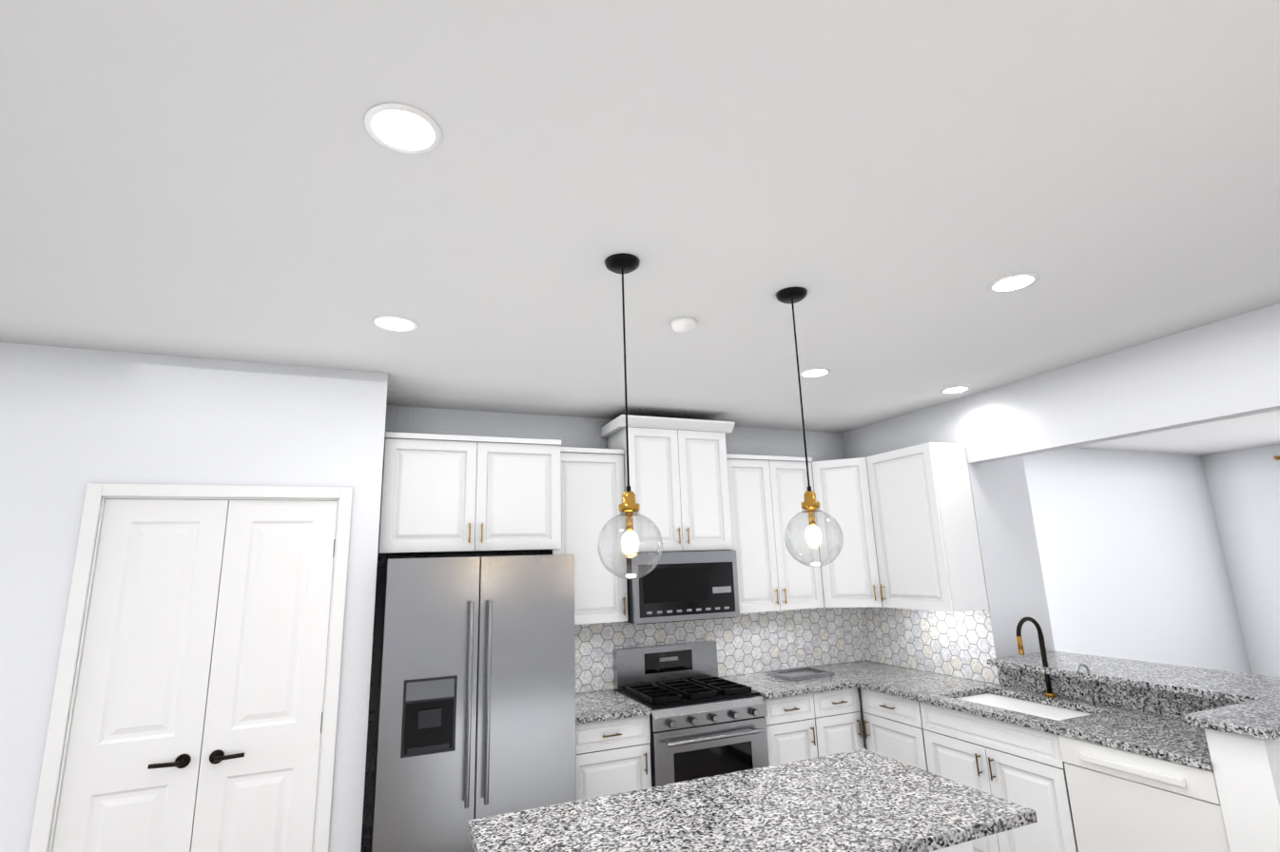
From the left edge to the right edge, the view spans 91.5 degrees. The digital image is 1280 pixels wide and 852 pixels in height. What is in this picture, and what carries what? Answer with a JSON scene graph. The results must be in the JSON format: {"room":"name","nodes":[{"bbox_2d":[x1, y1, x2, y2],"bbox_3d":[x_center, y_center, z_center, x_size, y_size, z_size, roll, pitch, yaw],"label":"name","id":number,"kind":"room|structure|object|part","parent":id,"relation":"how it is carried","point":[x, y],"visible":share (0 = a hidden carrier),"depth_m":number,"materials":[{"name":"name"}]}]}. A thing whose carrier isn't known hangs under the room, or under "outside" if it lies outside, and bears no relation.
{"room":"kitchen","nodes":[
{"label":"kitchen","id":0,"kind":"room"},
{"bbox_2d":[0,342,387,851],"bbox_3d":[-3.176,0.971,2.337,4.000,2.770,0.136,3,-13,-22],"label":"wall","id":1,"kind":"structure","parent":0,"point":[85,434],"depth_m":2.83,"materials":[{"name":"paint"}]},
{"bbox_3d":[-1.935,1.345,2.777,1.066,2.151,0.136,3,-13,-22],"label":"door casing","id":2,"kind":"part","parent":1,"relation":"part of","materials":[{"name":"white wood"}]},
{"bbox_2d":[52,499,337,851],"bbox_3d":[-1.911,1.360,2.726,0.942,2.073,0.094,3,-13,-22],"label":"door","id":3,"kind":"structure","parent":1,"relation":"in","point":[197,721],"depth_m":2.78,"materials":[{"name":"white paint"},{"name":"dark bronze"}]},
{"bbox_2d":[0,0,1279,455],"bbox_3d":[1.914,-0.723,2.311,13.200,0.200,6.390,3,-13,-22],"label":"ceiling","id":4,"kind":"structure","parent":0,"point":[894,188],"depth_m":1.79,"materials":[{"name":"paint"}]},
{"bbox_2d":[373,315,417,331],"bbox_3d":[-1.048,-0.438,2.680,0.176,0.006,0.176,3,-13,-22],"label":"recessed light","id":5,"kind":"object","parent":4,"relation":"in","point":[397,323],"visible":1,"depth_m":2.67,"materials":[{"name":"white plastic"}]},
{"bbox_2d":[364,102,442,154],"bbox_3d":[-0.570,-0.714,1.503,0.176,0.006,0.176,3,-13,-22],"label":"recessed light","id":6,"kind":"object","parent":4,"relation":"in","point":[403,128],"visible":1,"depth_m":1.50,"materials":[{"name":"white plastic"}]},
{"bbox_2d":[597,252,662,579],"bbox_3d":[-0.045,-0.048,2.081,0.210,1.089,0.210,3,-13,-22],"label":"pendant light","id":7,"kind":"object","parent":4,"relation":"hanging from","point":[622,263],"visible":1,"depth_m":2.02,"materials":[{"name":"clear glass"}]},
{"bbox_2d":[670,316,697,332],"bbox_3d":[0.195,-0.447,2.766,0.120,0.029,0.120,3,-13,-22],"label":"smoke detector","id":8,"kind":"object","parent":4,"relation":"attached to","point":[683,324],"visible":1,"depth_m":2.73,"materials":[{"name":"white plastic"}]},
{"bbox_2d":[775,287,843,566],"bbox_3d":[0.627,-0.009,2.391,0.210,1.074,0.210,3,-13,-22],"label":"pendant light","id":9,"kind":"object","parent":4,"relation":"hanging from","point":[810,504],"visible":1,"depth_m":2.32,"materials":[{"name":"clear glass"}]},
{"bbox_2d":[799,368,830,377],"bbox_3d":[1.007,-0.305,3.589,0.176,0.006,0.176,3,-13,-22],"label":"recessed light","id":10,"kind":"object","parent":4,"relation":"in","point":[814,372],"visible":1,"depth_m":3.58,"materials":[{"name":"white plastic"}]},
{"bbox_2d":[940,386,969,393],"bbox_3d":[2.053,-0.235,4.062,0.176,0.006,0.176,3,-13,-22],"label":"recessed light","id":11,"kind":"object","parent":4,"relation":"in","point":[954,389],"visible":1,"depth_m":4.05,"materials":[{"name":"white plastic"}]},
{"bbox_2d":[988,272,1039,292],"bbox_3d":[1.480,-0.567,2.473,0.176,0.006,0.176,3,-13,-22],"label":"recessed light","id":12,"kind":"object","parent":4,"relation":"in","point":[1013,282],"visible":1,"depth_m":2.47,"materials":[{"name":"white plastic"}]},
{"bbox_2d":[360,405,1251,851],"bbox_3d":[2.570,1.484,5.512,9.320,2.770,0.200,3,-13,-22],"label":"wall","id":13,"kind":"structure","parent":0,"point":[1131,555],"depth_m":6.37,"materials":[{"name":"paint"}]},
{"bbox_2d":[378,431,564,555],"bbox_3d":[-1.040,0.439,3.805,0.996,0.655,0.548,3,-13,-22],"label":"upper cabinet","id":14,"kind":"object","parent":13,"relation":"attached to","point":[441,494],"depth_m":3.55,"materials":[{"name":"white wood"}]},
{"bbox_2d":[545,445,629,627],"bbox_3d":[-0.382,0.724,4.140,0.497,1.110,0.328,3,-13,-22],"label":"upper cabinet","id":15,"kind":"object","parent":13,"relation":"attached to","point":[594,485],"depth_m":4.01,"materials":[{"name":"white wood"}]},
{"bbox_2d":[602,414,736,555],"bbox_3d":[0.202,0.436,4.428,0.766,0.900,0.378,3,-13,-22],"label":"upper cabinet","id":16,"kind":"object","parent":13,"relation":"attached to","point":[681,473],"depth_m":4.26,"materials":[{"name":"white wood"}]},
{"bbox_2d":[625,547,743,627],"bbox_3d":[0.233,1.084,4.261,0.760,0.442,0.427,3,-13,-22],"label":"microwave","id":17,"kind":"object","parent":13,"relation":"attached to","point":[687,585],"depth_m":4.07,"materials":[{"name":"grey metal"}]},
{"bbox_2d":[728,453,823,616],"bbox_3d":[0.940,0.797,4.662,0.810,1.110,0.368,3,-13,-22],"label":"upper cabinet","id":18,"kind":"object","parent":13,"relation":"attached to","point":[768,491],"depth_m":4.52,"materials":[{"name":"white wood"}]},
{"bbox_2d":[808,457,884,612],"bbox_3d":[1.504,0.774,4.572,0.357,1.076,0.356,3,-13,-22],"label":"upper cabinet","id":19,"kind":"object","parent":0,"relation":"attached to","point":[851,582],"depth_m":4.59,"materials":[{"name":"white wood"}]},
{"bbox_2d":[841,303,1279,684],"bbox_3d":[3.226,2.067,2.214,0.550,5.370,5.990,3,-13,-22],"label":"wall","id":20,"kind":"structure","parent":0,"point":[1229,368],"depth_m":3.71,"materials":[{"name":"paint"}]},
{"bbox_2d":[865,442,989,616],"bbox_3d":[1.935,0.706,4.331,0.367,1.080,0.628,3,-13,-22],"label":"upper cabinet","id":21,"kind":"object","parent":20,"relation":"attached to","point":[929,556],"depth_m":4.14,"materials":[{"name":"white wood"}]},
{"bbox_2d":[994,661,1279,722],"bbox_3d":[2.518,1.411,3.283,0.012,0.124,1.396,3,-13,-22],"label":"backsplash","id":22,"kind":"structure","parent":20,"relation":"attached to","point":[1204,707],"depth_m":3.20,"materials":[{"name":"grey stone"}]},
{"bbox_2d":[1202,444,1279,677],"bbox_3d":[7.580,1.274,5.300,0.250,2.770,4.500,3,-13,-22],"label":"wall","id":23,"kind":"structure","parent":0,"point":[1244,486],"depth_m":6.93,"materials":[{"name":"paint"}]},
{"bbox_2d":[1204,728,1279,851],"bbox_3d":[2.536,1.674,2.352,0.630,1.040,0.180,3,-13,-22],"label":"wall","id":24,"kind":"structure","parent":0,"point":[1247,771],"depth_m":2.28,"materials":[{"name":"paint"}]},
{"bbox_2d":[1203,707,1279,753],"bbox_3d":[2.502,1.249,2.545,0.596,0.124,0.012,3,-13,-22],"label":"countertop","id":25,"kind":"structure","parent":24,"relation":"attached to","point":[1261,725],"depth_m":2.33,"materials":[{"name":"grey stone"}]},
{"bbox_3d":[2.009,2.201,1.665,13.200,0.250,6.390,3,-13,-22],"label":"floor","id":26,"kind":"structure","parent":0,"visible":0},
{"bbox_2d":[370,554,576,851],"bbox_3d":[-0.913,1.630,3.380,0.947,1.790,0.871,3,-13,-22],"label":"fridge","id":27,"kind":"object","parent":26,"relation":"on","point":[476,711],"visible":1,"depth_m":3.08,"materials":[{"name":"grey metal"}]},
{"bbox_2d":[575,715,651,800],"bbox_3d":[-0.272,2.142,3.687,0.485,0.880,0.628,3,-13,-22],"label":"base cabinet","id":28,"kind":"object","parent":26,"relation":"on","point":[612,758],"depth_m":3.46,"materials":[{"name":"white wood"}]},
{"bbox_2d":[575,688,651,726],"bbox_3d":[-0.287,1.692,3.770,0.493,0.034,0.657,3,-13,-22],"label":"countertop","id":29,"kind":"structure","parent":28,"relation":"on","point":[602,706],"depth_m":3.62,"materials":[{"name":"grey stone"}]},
{"bbox_2d":[613,640,769,787],"bbox_3d":[0.323,2.024,3.910,0.758,1.170,0.717,3,-13,-22],"label":"range","id":30,"kind":"object","parent":26,"relation":"on","point":[706,721],"visible":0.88,"depth_m":3.76,"materials":[{"name":"grey metal"}]},
{"bbox_2d":[763,692,831,765],"bbox_3d":[0.865,2.209,4.154,0.437,0.880,0.628,3,-13,-22],"label":"base cabinet","id":31,"kind":"object","parent":26,"relation":"on","point":[796,726],"depth_m":3.93,"materials":[{"name":"white wood"}]},
{"bbox_2d":[823,688,857,754],"bbox_3d":[1.156,2.225,4.274,0.428,0.880,0.628,3,-13,-22],"label":"base cabinet","id":32,"kind":"object","parent":26,"relation":"on","point":[839,706],"depth_m":4.06,"materials":[{"name":"white wood"}]},
{"bbox_2d":[850,684,933,773],"bbox_3d":[1.843,2.127,3.932,0.687,0.880,0.595,3,-13,-22],"label":"base cabinet","id":33,"kind":"object","parent":26,"relation":"on","point":[891,726],"depth_m":3.88,"materials":[{"name":"white wood"}]},
{"bbox_2d":[719,669,857,699],"bbox_3d":[0.987,1.766,4.294,0.718,0.034,0.657,3,-13,-22],"label":"countertop","id":34,"kind":"structure","parent":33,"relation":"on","point":[772,684],"depth_m":4.18,"materials":[{"name":"grey stone"}]},
{"bbox_2d":[765,665,834,681],"bbox_3d":[1.132,1.755,4.415,0.380,0.029,0.280,3,-13,-22],"label":"tray","id":35,"kind":"object","parent":34,"relation":"on","point":[805,673],"depth_m":4.37,"materials":[{"name":"silver metal"}]},
{"bbox_2d":[909,824,1019,851],"bbox_3d":[0.326,1.728,1.902,1.528,0.880,0.752,3,-13,-22],"label":"kitchen island","id":36,"kind":"object","parent":26,"relation":"on","point":[956,845],"depth_m":1.92,"materials":[{"name":"white wood"}]},
{"bbox_2d":[467,748,1037,851],"bbox_3d":[0.350,1.286,2.025,1.670,0.036,0.780,3,-13,-22],"label":"island countertop","id":37,"kind":"structure","parent":36,"relation":"on","point":[863,800],"depth_m":2.02,"materials":[{"name":"grey stone"}]},
{"bbox_2d":[926,692,1089,851],"bbox_3d":[2.106,1.996,3.376,0.639,0.880,0.901,3,-13,-22],"label":"base cabinet","id":38,"kind":"object","parent":26,"relation":"on","point":[1001,760],"depth_m":3.26,"materials":[{"name":"white wood"}]},
{"bbox_2d":[1040,730,1230,851],"bbox_3d":[2.383,1.843,2.723,0.639,0.880,0.674,3,-13,-22],"label":"dishwasher","id":39,"kind":"object","parent":26,"relation":"on","point":[1086,753],"depth_m":2.66,"materials":[{"name":"white metal"}]},
{"bbox_2d":[796,661,1212,772],"bbox_3d":[1.993,1.598,3.683,0.657,0.034,2.596,3,-13,-22],"label":"countertop","id":40,"kind":"structure","parent":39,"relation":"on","point":[1170,738],"depth_m":3.14,"materials":[{"name":"grey stone"}]},
{"bbox_2d":[1015,616,1096,705],"bbox_3d":[2.282,1.303,3.492,0.220,0.441,0.340,3,-13,-22],"label":"faucet","id":41,"kind":"object","parent":40,"relation":"on","point":[1049,696],"depth_m":3.53,"materials":[{"name":"black metal"}]}
]}

